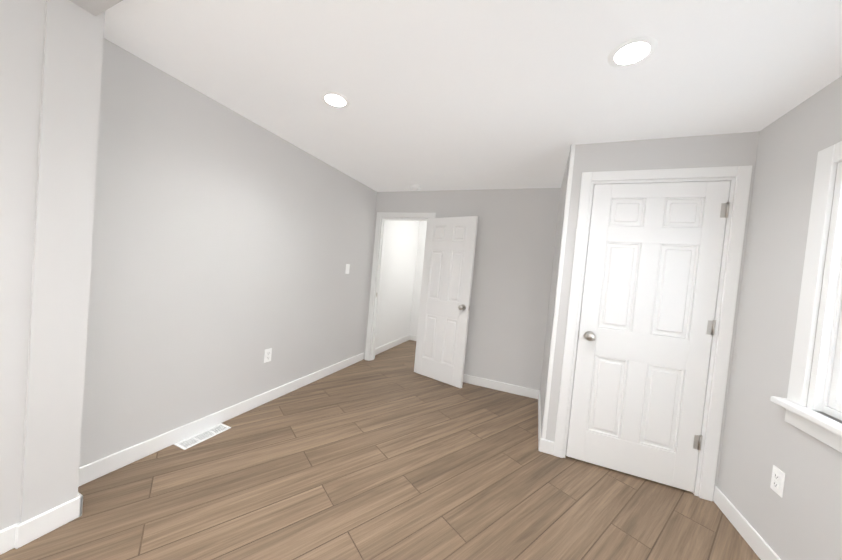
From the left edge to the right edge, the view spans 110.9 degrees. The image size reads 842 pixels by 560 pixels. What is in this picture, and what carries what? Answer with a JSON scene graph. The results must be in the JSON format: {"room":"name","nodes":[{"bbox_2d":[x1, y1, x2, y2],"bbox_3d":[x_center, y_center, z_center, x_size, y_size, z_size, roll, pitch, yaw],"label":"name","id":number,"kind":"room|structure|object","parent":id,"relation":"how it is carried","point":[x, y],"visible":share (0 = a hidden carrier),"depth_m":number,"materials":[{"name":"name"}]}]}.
{"room":"empty bedroom","nodes":[
{"label":"empty bedroom","id":0,"kind":"room"},
{"bbox_2d":[0,0,45,529],"bbox_3d":[-1.820,-0.063,0.898,0.235,2.320,0.700,6,2,22],"label":"wall","id":1,"kind":"structure","parent":0,"point":[22,25],"depth_m":1.14,"materials":[{"name":"grey paint"}]},
{"bbox_2d":[20,0,104,522],"bbox_3d":[-1.654,-0.059,1.295,0.250,2.320,0.160,6,2,22],"label":"column","id":2,"kind":"structure","parent":0,"point":[69,119],"depth_m":1.24,"materials":[{"name":"grey paint"}]},
{"bbox_2d":[79,38,419,467],"bbox_3d":[-1.834,-0.075,1.308,0.144,2.320,8.790,6,2,22],"label":"wall","id":3,"kind":"structure","parent":0,"point":[228,244],"depth_m":2.02,"materials":[{"name":"grey paint"}]},
{"bbox_2d":[264,348,271,362],"bbox_3d":[-1.350,0.665,2.557,0.009,0.118,0.072,6,2,22],"label":"electrical outlet","id":4,"kind":"object","parent":3,"relation":"attached to","point":[267,355],"visible":1,"depth_m":2.55,"materials":[{"name":"white plastic"}]},
{"bbox_2d":[345,264,349,273],"bbox_3d":[-0.886,-0.134,3.509,0.012,0.118,0.072,6,2,22],"label":"light switch","id":5,"kind":"object","parent":3,"relation":"attached to","point":[347,268],"visible":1,"depth_m":3.50,"materials":[{"name":"white plastic"}]},
{"bbox_2d":[0,335,780,559],"bbox_3d":[-0.318,1.189,0.772,3.337,0.100,8.700,6,2,22],"label":"baseboard","id":6,"kind":"structure","parent":3,"relation":"attached to","point":[17,535],"depth_m":1.75,"materials":[{"name":"white wood"}]},
{"bbox_2d":[0,340,760,559],"bbox_3d":[-0.325,1.268,0.774,3.577,0.060,8.940,6,2,22],"label":"floor","id":7,"kind":"structure","parent":0,"point":[390,454],"depth_m":1.67,"materials":[{"name":"brown wood"}]},
{"bbox_2d":[174,423,230,449],"bbox_3d":[-1.524,1.093,2.037,0.115,0.006,0.310,6,2,22],"label":"floor vent","id":8,"kind":"object","parent":7,"relation":"in","point":[191,441],"visible":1,"depth_m":2.02,"materials":[{"name":"white plastic"}]},
{"bbox_2d":[412,221,426,335],"bbox_3d":[0.620,0.033,5.156,1.795,2.320,0.120,6,2,22],"label":"wall","id":9,"kind":"structure","parent":0,"point":[416,292],"depth_m":5.36,"materials":[{"name":"white paint"}]},
{"bbox_2d":[363,188,560,389],"bbox_3d":[0.905,0.107,3.425,3.430,2.320,0.120,6,2,22],"label":"wall","id":10,"kind":"structure","parent":0,"point":[512,276],"depth_m":3.33,"materials":[{"name":"grey paint"}]},
{"bbox_2d":[365,212,435,360],"bbox_3d":[-0.269,0.131,3.895,0.855,2.040,0.152,6,2,22],"label":"door frame","id":11,"kind":"structure","parent":10,"relation":"attached to","point":[381,218],"depth_m":3.97,"materials":[{"name":"white wood"}]},
{"bbox_2d":[414,216,477,387],"bbox_3d":[0.273,0.228,3.469,0.692,1.950,0.181,6,2,37],"label":"hall door","id":12,"kind":"structure","parent":10,"relation":"in","point":[446,286],"depth_m":3.43,"materials":[{"name":"white wood"}]},
{"bbox_2d":[104,0,841,191],"bbox_3d":[-0.114,-1.111,0.707,3.577,0.080,8.940,6,2,22],"label":"ceiling","id":13,"kind":"structure","parent":0,"point":[440,95],"depth_m":1.47,"materials":[{"name":"white paint"}]},
{"bbox_2d":[70,0,122,15],"bbox_3d":[-0.161,-1.058,0.639,3.310,0.070,0.240,6,2,22],"label":"beam","id":14,"kind":"structure","parent":13,"relation":"attached to","point":[95,7],"depth_m":1.21,"materials":[{"name":"grey paint"}]},
{"bbox_2d":[320,91,349,107],"bbox_3d":[-0.543,-1.139,1.838,0.180,0.004,0.180,6,2,22],"label":"recessed light","id":15,"kind":"object","parent":13,"relation":"in","point":[332,98],"visible":1,"depth_m":1.83,"materials":[{"name":"white plastic"}]},
{"bbox_2d":[410,184,420,190],"bbox_3d":[-0.070,-1.124,3.534,0.136,0.046,0.136,6,2,22],"label":"smoke detector","id":16,"kind":"object","parent":13,"relation":"attached to","point":[415,187],"visible":1,"depth_m":3.49,"materials":[{"name":"white plastic"}]},
{"bbox_2d":[608,36,657,67],"bbox_3d":[0.924,-0.993,1.271,0.180,0.004,0.180,6,2,22],"label":"recessed light","id":17,"kind":"object","parent":13,"relation":"in","point":[632,51],"visible":1,"depth_m":1.26,"materials":[{"name":"white plastic"}]},
{"bbox_2d":[540,176,563,394],"bbox_3d":[1.293,0.162,2.720,0.120,2.320,0.900,6,2,22],"label":"wall","id":18,"kind":"structure","parent":0,"point":[562,185],"depth_m":2.87,"materials":[{"name":"grey paint"}]},
{"bbox_2d":[540,131,759,500],"bbox_3d":[1.513,0.200,2.050,1.030,2.320,0.120,6,2,22],"label":"wall","id":19,"kind":"structure","parent":0,"point":[730,149],"depth_m":2.01,"materials":[{"name":"grey paint"}]},
{"bbox_2d":[566,181,729,491],"bbox_3d":[1.520,0.344,2.001,0.754,2.008,0.181,6,2,22],"label":"closet door","id":20,"kind":"structure","parent":19,"relation":"in","point":[647,324],"depth_m":1.97,"materials":[{"name":"white wood"}]},
{"bbox_2d":[553,165,751,500],"bbox_3d":[1.533,0.308,2.032,0.920,2.110,0.136,6,2,22],"label":"door frame","id":21,"kind":"structure","parent":19,"relation":"attached to","point":[741,175],"depth_m":1.85,"materials":[{"name":"white wood"}]},
{"bbox_2d":[717,76,841,559],"bbox_3d":[1.903,0.250,1.484,0.120,2.320,2.740,6,2,22],"label":"wall","id":22,"kind":"structure","parent":0,"point":[801,519],"depth_m":1.49,"materials":[{"name":"grey paint"}]},
{"bbox_2d":[770,465,784,496],"bbox_3d":[1.730,0.975,1.407,0.009,0.118,0.072,6,2,22],"label":"outlet","id":23,"kind":"object","parent":22,"relation":"attached to","point":[777,481],"visible":1,"depth_m":1.40,"materials":[{"name":"white plastic"}]},
{"bbox_2d":[770,141,841,452],"bbox_3d":[1.651,0.039,0.886,0.180,1.280,1.060,6,2,22],"label":"window","id":24,"kind":"structure","parent":22,"relation":"in","point":[824,395],"depth_m":1.28,"materials":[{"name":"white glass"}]}
]}

